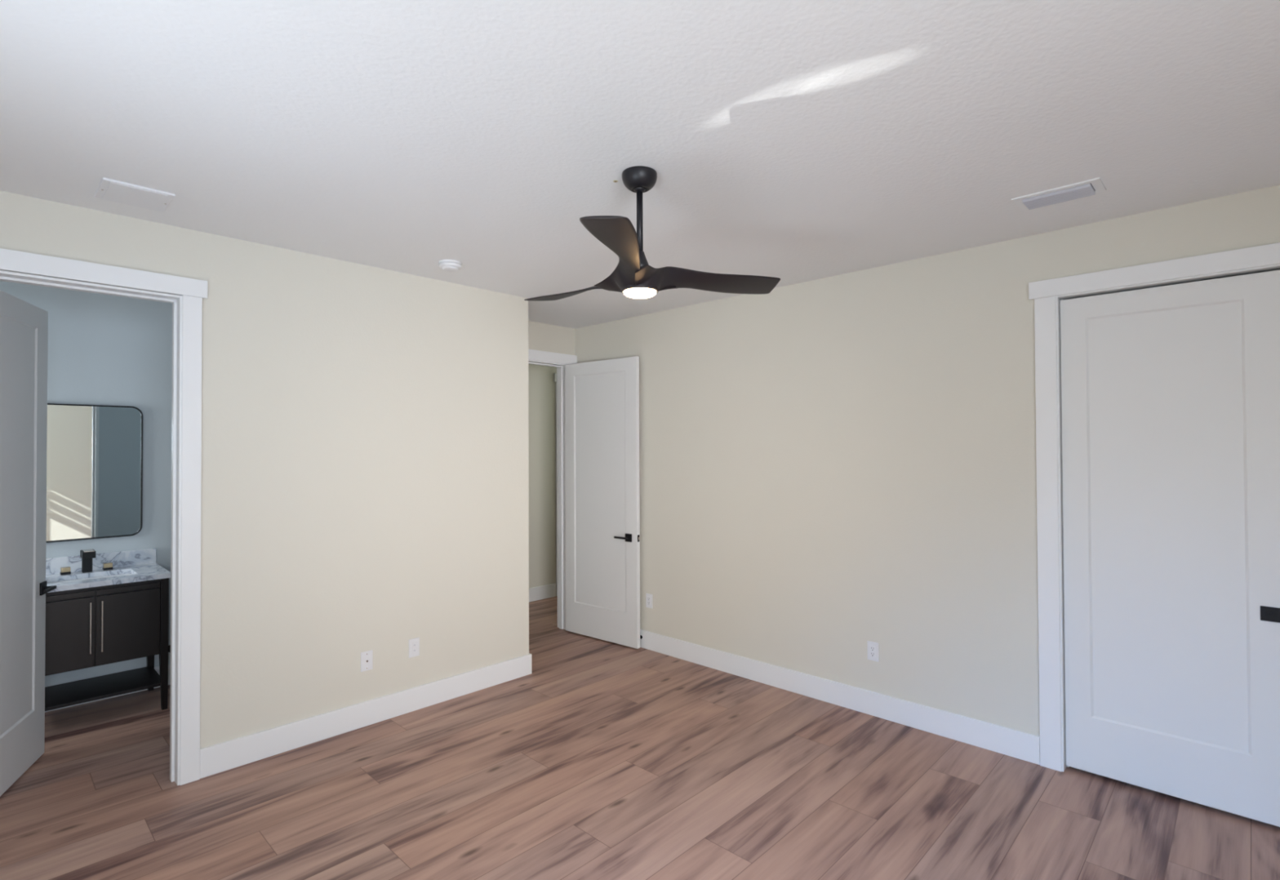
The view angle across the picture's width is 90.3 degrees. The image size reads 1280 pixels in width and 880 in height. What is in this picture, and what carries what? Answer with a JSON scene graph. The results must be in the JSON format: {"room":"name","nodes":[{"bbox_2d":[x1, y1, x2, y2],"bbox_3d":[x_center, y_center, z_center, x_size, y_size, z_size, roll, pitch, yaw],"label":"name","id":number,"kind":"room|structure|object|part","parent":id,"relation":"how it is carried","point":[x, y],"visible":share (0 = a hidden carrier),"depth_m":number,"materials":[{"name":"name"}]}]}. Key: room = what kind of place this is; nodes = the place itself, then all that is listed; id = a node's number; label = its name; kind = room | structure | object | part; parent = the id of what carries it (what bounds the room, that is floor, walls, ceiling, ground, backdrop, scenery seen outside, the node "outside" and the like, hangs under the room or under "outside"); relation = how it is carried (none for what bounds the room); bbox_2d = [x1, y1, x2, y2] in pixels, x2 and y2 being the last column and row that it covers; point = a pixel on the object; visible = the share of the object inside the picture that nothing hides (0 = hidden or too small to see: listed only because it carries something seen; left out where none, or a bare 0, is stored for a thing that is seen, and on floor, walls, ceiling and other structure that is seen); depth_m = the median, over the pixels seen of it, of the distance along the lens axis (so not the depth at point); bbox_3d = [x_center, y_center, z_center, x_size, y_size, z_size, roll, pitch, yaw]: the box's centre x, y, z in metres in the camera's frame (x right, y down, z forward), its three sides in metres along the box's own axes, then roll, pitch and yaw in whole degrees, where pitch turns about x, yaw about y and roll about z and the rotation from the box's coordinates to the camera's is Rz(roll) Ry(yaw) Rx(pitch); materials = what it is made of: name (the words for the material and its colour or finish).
{"room":"empty bedroom","nodes":[
{"label":"empty bedroom","id":0,"kind":"room"},
{"bbox_2d":[0,280,172,687],"bbox_3d":[-3.827,0.336,4.016,0.120,2.743,3.400,-1,-1,44],"label":"wall","id":1,"kind":"structure","parent":0,"point":[103,349],"depth_m":4.28,"materials":[{"name":"grey paint"}]},
{"bbox_2d":[45,403,142,542],"bbox_3d":[-3.604,0.208,4.145,0.024,0.876,0.580,-1,-1,44],"label":"wall mirror","id":2,"kind":"object","parent":1,"relation":"attached to","point":[95,452],"visible":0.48,"depth_m":4.17,"materials":[{"name":"black metal"}]},
{"bbox_2d":[45,547,155,574],"bbox_3d":[-3.602,0.797,4.139,0.020,0.102,0.734,-1,-1,44],"label":"backsplash","id":3,"kind":"structure","parent":1,"relation":"attached to","point":[148,556],"depth_m":4.21,"materials":[{"name":"white stone"}]},
{"bbox_2d":[44,663,170,712],"bbox_3d":[-3.772,1.635,3.952,0.015,0.144,3.100,-1,-1,44],"label":"baseboard","id":4,"kind":"structure","parent":1,"relation":"attached to","point":[157,668],"depth_m":4.34,"materials":[{"name":"white wood"}]},
{"bbox_2d":[0,191,528,748],"bbox_3d":[-2.339,0.319,3.176,0.150,2.743,4.248,-1,-1,44],"label":"wall","id":5,"kind":"structure","parent":0,"point":[365,477],"depth_m":3.68,"materials":[{"name":"beige paint"}]},
{"bbox_2d":[0,289,56,796],"bbox_3d":[-3.067,0.488,3.084,0.147,2.383,0.799,0,-1,-25],"label":"door","id":6,"kind":"structure","parent":5,"relation":"in","point":[24,326],"depth_m":3.21,"materials":[{"name":"white paint"}]},
{"bbox_3d":[-3.189,0.792,3.403,0.009,0.066,0.066,0,-1,-25],"label":"handle","id":7,"kind":"part","parent":6,"relation":"part of","materials":[{"name":"black metal"}]},
{"bbox_3d":[-3.126,0.791,3.375,0.012,0.016,0.127,0,-1,-25],"label":"lever","id":8,"kind":"part","parent":6,"relation":"part of","materials":[{"name":"black metal"}]},
{"bbox_2d":[0,270,179,303],"bbox_3d":[-2.594,-0.702,2.928,0.174,0.024,0.755,-1,-1,44],"label":"trim","id":9,"kind":"structure","parent":5,"relation":"attached to","point":[5,276],"depth_m":2.92,"materials":[{"name":"white wood"}]},
{"bbox_2d":[0,248,207,298],"bbox_3d":[-2.522,-0.762,2.877,0.026,0.088,0.958,-1,-1,44],"label":"trim","id":10,"kind":"structure","parent":5,"relation":"attached to","point":[11,260],"depth_m":2.91,"materials":[{"name":"white wood"}]},
{"bbox_2d":[169,295,182,785],"bbox_3d":[-2.325,0.489,3.188,0.174,2.402,0.033,-1,-1,44],"label":"trim","id":11,"kind":"structure","parent":5,"relation":"attached to","point":[176,389],"depth_m":3.15,"materials":[{"name":"white wood"}]},
{"bbox_2d":[179,295,202,785],"bbox_3d":[-2.231,0.487,3.163,0.020,2.405,0.081,-1,-1,44],"label":"trim","id":12,"kind":"structure","parent":5,"relation":"attached to","point":[192,306],"depth_m":3.15,"materials":[{"name":"white wood"}]},
{"bbox_2d":[200,653,531,778],"bbox_3d":[-1.496,1.624,3.912,0.015,0.144,2.031,-1,-1,44],"label":"baseboard","id":13,"kind":"structure","parent":5,"relation":"attached to","point":[233,753],"depth_m":3.70,"materials":[{"name":"white wood"}]},
{"bbox_2d":[360,649,372,671],"bbox_3d":[-1.624,1.314,3.786,0.012,0.114,0.070,-1,-1,44],"label":"cable plate","id":14,"kind":"object","parent":5,"relation":"attached to","point":[366,656],"visible":1,"depth_m":3.78,"materials":[{"name":"white plastic"}]},
{"bbox_2d":[408,637,419,657],"bbox_3d":[-1.419,1.305,4.002,0.010,0.114,0.070,-1,-1,44],"label":"wall outlet","id":15,"kind":"object","parent":5,"relation":"attached to","point":[414,644],"visible":1,"depth_m":4.00,"materials":[{"name":"white plastic"}]},
{"bbox_2d":[412,641,417,653],"bbox_3d":[-1.418,1.305,4.001,0.005,0.067,0.033,-1,-1,44],"label":"socket","id":16,"kind":"object","parent":15,"relation":"attached to","point":[414,643],"depth_m":4.00,"materials":[{"name":"white plastic"}]},
{"bbox_2d":[528,364,556,588],"bbox_3d":[-1.227,0.363,6.891,0.120,2.743,4.350,-1,-1,44],"label":"wall","id":17,"kind":"structure","parent":0,"point":[541,385],"depth_m":6.96,"materials":[{"name":"beige paint"}]},
{"bbox_2d":[528,582,556,602],"bbox_3d":[-1.772,1.656,6.203,0.015,0.144,2.420,-1,-1,44],"label":"baseboard","id":18,"kind":"structure","parent":17,"relation":"attached to","point":[540,593],"depth_m":6.93,"materials":[{"name":"white wood"}]},
{"bbox_2d":[553,373,556,382],"bbox_3d":[-0.607,-0.692,7.450,0.026,0.093,1.000,-1,-1,44],"label":"trim","id":19,"kind":"structure","parent":17,"relation":"attached to","point":[554,374],"depth_m":7.09,"materials":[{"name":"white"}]},
{"bbox_2d":[555,382,557,595],"bbox_3d":[-0.904,0.544,7.123,0.020,2.385,0.085,-1,-1,44],"label":"trim","id":20,"kind":"structure","parent":17,"relation":"attached to","point":[555,382],"depth_m":7.09,"materials":[{"name":"white wood"}]},
{"bbox_2d":[528,320,575,355],"bbox_3d":[-0.176,0.352,6.368,0.120,2.743,3.650,-1,-1,44],"label":"wall","id":21,"kind":"structure","parent":0,"point":[541,336],"depth_m":5.67,"materials":[{"name":"beige paint"}]},
{"bbox_2d":[528,360,566,367],"bbox_3d":[-1.004,-0.681,5.523,0.144,0.027,0.830,-1,-1,44],"label":"trim","id":22,"kind":"structure","parent":21,"relation":"attached to","point":[530,362],"depth_m":5.66,"materials":[{"name":"white wood"}]},
{"bbox_2d":[528,349,577,364],"bbox_3d":[-0.937,-0.734,5.489,0.026,0.088,1.013,-1,-1,44],"label":"trim","id":23,"kind":"structure","parent":21,"relation":"attached to","point":[537,355],"depth_m":5.63,"materials":[{"name":"white wood"}]},
{"bbox_2d":[556,364,567,629],"bbox_3d":[-0.709,0.513,5.810,0.144,2.410,0.032,-1,-1,44],"label":"trim","id":24,"kind":"structure","parent":21,"relation":"attached to","point":[560,371],"depth_m":5.80,"materials":[{"name":"white wood"}]},
{"bbox_2d":[564,355,639,648],"bbox_3d":[-0.339,0.510,5.461,0.859,2.380,0.147,-1,-1,39],"label":"door","id":25,"kind":"structure","parent":21,"relation":"in","point":[602,508],"depth_m":5.43,"materials":[{"name":"white paint"}]},
{"bbox_3d":[-0.163,0.803,5.227,0.127,0.016,0.012,-1,-1,39],"label":"lever","id":26,"kind":"part","parent":25,"relation":"part of","materials":[{"name":"black metal"}]},
{"bbox_3d":[-0.094,0.803,5.229,0.066,0.066,0.009,-1,-1,39],"label":"handle","id":27,"kind":"part","parent":25,"relation":"part of","materials":[{"name":"black metal"}]},
{"bbox_2d":[0,0,1279,328],"bbox_3d":[0.122,-1.122,3.289,7.250,0.120,7.900,-1,-1,44],"label":"ceiling","id":28,"kind":"structure","parent":0,"point":[792,141],"depth_m":2.14,"materials":[{"name":"white paint"}]},
{"bbox_2d":[94,177,175,212],"bbox_3d":[-2.183,-1.054,2.751,0.267,0.011,0.240,-1,-1,44],"label":"air vent","id":29,"kind":"object","parent":28,"relation":"attached to","point":[108,189],"visible":1,"depth_m":2.73,"materials":[{"name":"white plastic"}]},
{"bbox_2d":[438,259,462,271],"bbox_3d":[-1.123,-1.028,3.773,0.134,0.044,0.134,-1,-1,44],"label":"smoke detector","id":30,"kind":"object","parent":28,"relation":"attached to","point":[450,265],"visible":1,"depth_m":3.73,"materials":[{"name":"white plastic"}]},
{"bbox_3d":[-1.123,-1.044,3.773,0.134,0.012,0.134,-1,-1,44],"label":"plate","id":31,"kind":"part","parent":30,"relation":"part of","materials":[{"name":"white plastic"}]},
{"bbox_2d":[442,266,458,271],"bbox_3d":[-1.123,-1.013,3.773,0.096,0.014,0.096,-1,-1,44],"label":"grille","id":32,"kind":"object","parent":30,"relation":"attached to","point":[450,268],"depth_m":3.75,"materials":[{"name":"white plastic"}]},
{"bbox_2d":[524,165,780,301],"bbox_3d":[-0.062,-0.821,2.651,1.039,0.498,1.141,-1,-1,44],"label":"ceiling fan","id":33,"kind":"object","parent":28,"relation":"hanging from","point":[633,276],"visible":1,"depth_m":2.52,"materials":[{"name":"black paint"}]},
{"bbox_3d":[-0.187,-0.639,2.769,0.732,0.089,0.190,-1,-1,30],"label":"blade","id":34,"kind":"part","parent":33,"relation":"part of","materials":[{"name":"black wood"}]},
{"bbox_3d":[-0.094,-0.647,2.284,0.190,0.093,0.732,0,-1,0],"label":"blade","id":35,"kind":"part","parent":33,"relation":"part of","materials":[{"name":"brown metal"}]},
{"bbox_3d":[-0.001,-0.717,2.554,0.080,0.078,0.080,-1,-1,44],"label":"rod","id":36,"kind":"part","parent":33,"relation":"part of","materials":[{"name":"black paint"}]},
{"bbox_3d":[0.280,-0.645,2.607,0.732,0.091,0.190,0,-1,-30],"label":"blade","id":37,"kind":"part","parent":33,"relation":"part of","materials":[{"name":"brown metal"}]},
{"bbox_2d":[1011,177,1106,210],"bbox_3d":[1.830,-1.066,2.787,0.322,0.019,0.173,-1,-1,44],"label":"ceiling vent","id":38,"kind":"object","parent":28,"relation":"in","point":[1093,186],"visible":1,"depth_m":2.76,"materials":[{"name":"white metal"}]},
{"bbox_2d":[0,595,1279,879],"bbox_3d":[0.152,1.731,3.234,7.200,0.100,7.800,-1,-1,44],"label":"floor","id":39,"kind":"structure","parent":0,"point":[607,760],"depth_m":2.96,"materials":[{"name":"brown wood"}]},
{"bbox_2d":[44,547,170,711],"bbox_3d":[-3.411,1.224,3.952,0.544,0.962,0.734,-1,-1,44],"label":"vanity cabinet","id":40,"kind":"object","parent":39,"relation":"on","point":[97,617],"visible":0.8,"depth_m":3.90,"materials":[{"name":"black wood"}]},
{"bbox_3d":[-3.355,1.138,3.682,0.018,0.410,0.308,-1,-1,44],"label":"door","id":41,"kind":"part","parent":40,"relation":"part of","materials":[{"name":"black wood"}]},
{"bbox_3d":[-3.356,0.910,3.685,0.018,0.030,0.308,-1,-1,44],"label":"drawer","id":42,"kind":"part","parent":40,"relation":"part of","materials":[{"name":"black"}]},
{"bbox_3d":[-3.245,1.109,3.760,0.035,0.302,0.010,-1,-1,44],"label":"handle","id":43,"kind":"part","parent":40,"relation":"part of","materials":[{"name":"silver metal"}]},
{"bbox_3d":[-3.209,1.109,3.798,0.035,0.302,0.010,-1,-1,44],"label":"handle","id":44,"kind":"part","parent":40,"relation":"part of","materials":[{"name":"silver metal"}]},
{"bbox_2d":[44,666,160,711],"bbox_3d":[-3.415,1.548,3.953,0.448,0.018,0.686,-1,-1,44],"label":"shelf","id":45,"kind":"object","parent":40,"relation":"attached to","point":[68,694],"depth_m":3.97,"materials":[{"name":"black wood"}]},
{"bbox_2d":[45,563,170,592],"bbox_3d":[-3.419,0.860,3.963,0.526,0.030,0.734,-1,-1,44],"label":"countertop","id":46,"kind":"structure","parent":40,"relation":"on","point":[151,571],"depth_m":3.98,"materials":[{"name":"white stone"}]},
{"bbox_2d":[60,549,113,574],"bbox_3d":[-3.525,0.775,4.065,0.134,0.142,0.254,-1,-1,44],"label":"faucet","id":47,"kind":"object","parent":46,"relation":"on","point":[86,555],"visible":1,"depth_m":4.06,"materials":[{"name":"black metal"}]},
{"bbox_3d":[-3.626,0.818,4.020,0.044,0.027,0.044,-1,-1,44],"label":"handle","id":48,"kind":"part","parent":47,"relation":"part of","materials":[{"name":"brown metal"}]},
{"bbox_3d":[-3.626,0.839,4.019,0.048,0.013,0.048,-1,-1,44],"label":"handle","id":49,"kind":"part","parent":47,"relation":"part of","materials":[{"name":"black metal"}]},
{"bbox_3d":[-3.525,0.728,4.066,0.134,0.042,0.064,-1,-1,44],"label":"spout","id":50,"kind":"part","parent":47,"relation":"part of","materials":[{"name":"black metal"}]},
{"bbox_3d":[-3.483,0.820,4.168,0.044,0.027,0.044,-1,-1,44],"label":"handle","id":51,"kind":"part","parent":47,"relation":"part of","materials":[{"name":"brown metal"}]},
{"bbox_3d":[-3.483,0.841,4.168,0.048,0.013,0.048,-1,-1,44],"label":"handle","id":52,"kind":"part","parent":47,"relation":"part of","materials":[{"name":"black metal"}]},
{"bbox_2d":[47,573,132,583],"bbox_3d":[-3.414,0.938,3.958,0.268,0.124,0.434,-1,-1,44],"label":"sink basin","id":53,"kind":"object","parent":46,"relation":"in","point":[82,577],"depth_m":4.03,"materials":[{"name":"white ceramic"}]},
{"bbox_3d":[-3.138,1.140,3.909,0.018,0.410,0.308,-1,-1,44],"label":"door","id":54,"kind":"part","parent":40,"relation":"part of","materials":[{"name":"black wood"}]},
{"bbox_3d":[-3.139,0.912,3.912,0.018,0.030,0.308,-1,-1,44],"label":"drawer","id":55,"kind":"part","parent":40,"relation":"part of","materials":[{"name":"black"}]},
{"bbox_3d":[-3.345,1.295,4.351,0.042,0.830,0.042,-1,-1,44],"label":"leg","id":56,"kind":"part","parent":40,"relation":"part of","materials":[{"name":"black wood"}]},
{"bbox_3d":[-3.024,1.290,4.043,0.042,0.830,0.042,-1,-1,44],"label":"leg","id":57,"kind":"part","parent":40,"relation":"part of","materials":[{"name":"black wood"}]},
{"bbox_2d":[575,184,1279,736],"bbox_3d":[1.572,0.311,3.858,5.880,2.743,0.120,-1,-1,44],"label":"wall","id":58,"kind":"structure","parent":0,"point":[829,466],"depth_m":3.92,"materials":[{"name":"beige paint"}]},
{"bbox_2d":[645,593,652,608],"bbox_3d":[0.074,1.313,5.197,0.070,0.114,0.010,-1,-1,44],"label":"wall outlet","id":59,"kind":"object","parent":58,"relation":"attached to","point":[648,597],"visible":1,"depth_m":5.19,"materials":[{"name":"white plastic"}]},
{"bbox_2d":[647,596,650,605],"bbox_3d":[0.073,1.313,5.195,0.033,0.067,0.005,-1,-1,44],"label":"socket","id":60,"kind":"object","parent":59,"relation":"attached to","point":[648,597],"depth_m":5.19,"materials":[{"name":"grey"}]},
{"bbox_2d":[640,629,1039,764],"bbox_3d":[0.736,1.623,4.555,3.676,0.144,0.015,-1,-1,44],"label":"baseboard","id":61,"kind":"structure","parent":58,"relation":"attached to","point":[1022,745],"depth_m":3.93,"materials":[{"name":"white wood"}]},
{"bbox_2d":[866,640,879,662],"bbox_3d":[1.426,1.294,3.899,0.070,0.114,0.010,-1,-1,44],"label":"wall outlet","id":62,"kind":"object","parent":58,"relation":"attached to","point":[873,647],"visible":1,"depth_m":3.90,"materials":[{"name":"white plastic"}]},
{"bbox_2d":[870,645,875,657],"bbox_3d":[1.425,1.294,3.898,0.033,0.067,0.005,-1,-1,44],"label":"socket","id":63,"kind":"object","parent":62,"relation":"attached to","point":[872,647],"depth_m":3.90,"materials":[{"name":"grey plastic"}]},
{"bbox_2d":[1034,296,1062,771],"bbox_3d":[2.091,0.470,3.262,0.094,2.405,0.020,-1,-1,44],"label":"trim","id":64,"kind":"structure","parent":58,"relation":"attached to","point":[1045,308],"depth_m":3.25,"materials":[{"name":"white wood"}]},
{"bbox_2d":[1055,295,1069,771],"bbox_3d":[2.171,0.468,3.273,0.030,2.410,0.132,-1,-1,44],"label":"trim","id":65,"kind":"structure","parent":58,"relation":"attached to","point":[1058,307],"depth_m":3.23,"materials":[{"name":"white wood"}]},
{"bbox_2d":[1028,242,1279,300],"bbox_3d":[2.709,-0.787,2.676,1.876,0.088,0.026,-1,-1,44],"label":"trim","id":66,"kind":"structure","parent":58,"relation":"attached to","point":[1269,254],"depth_m":2.94,"materials":[{"name":"white wood"}]},
{"bbox_2d":[1057,263,1279,299],"bbox_3d":[2.754,-0.741,2.725,1.620,0.012,0.132,-1,-1,44],"label":"trim","id":67,"kind":"structure","parent":58,"relation":"attached to","point":[1275,267],"depth_m":2.95,"materials":[{"name":"white wood"}]},
{"bbox_2d":[1059,270,1279,826],"bbox_3d":[2.452,0.463,2.973,0.805,2.365,0.047,-1,-1,44],"label":"door","id":68,"kind":"structure","parent":58,"relation":"in","point":[1171,393],"depth_m":2.94,"materials":[{"name":"white paint"}]},
{"bbox_3d":[2.693,0.744,2.718,0.066,0.062,0.007,-1,-1,44],"label":"handle","id":69,"kind":"part","parent":68,"relation":"part of","materials":[{"name":"black metal"}]}
]}

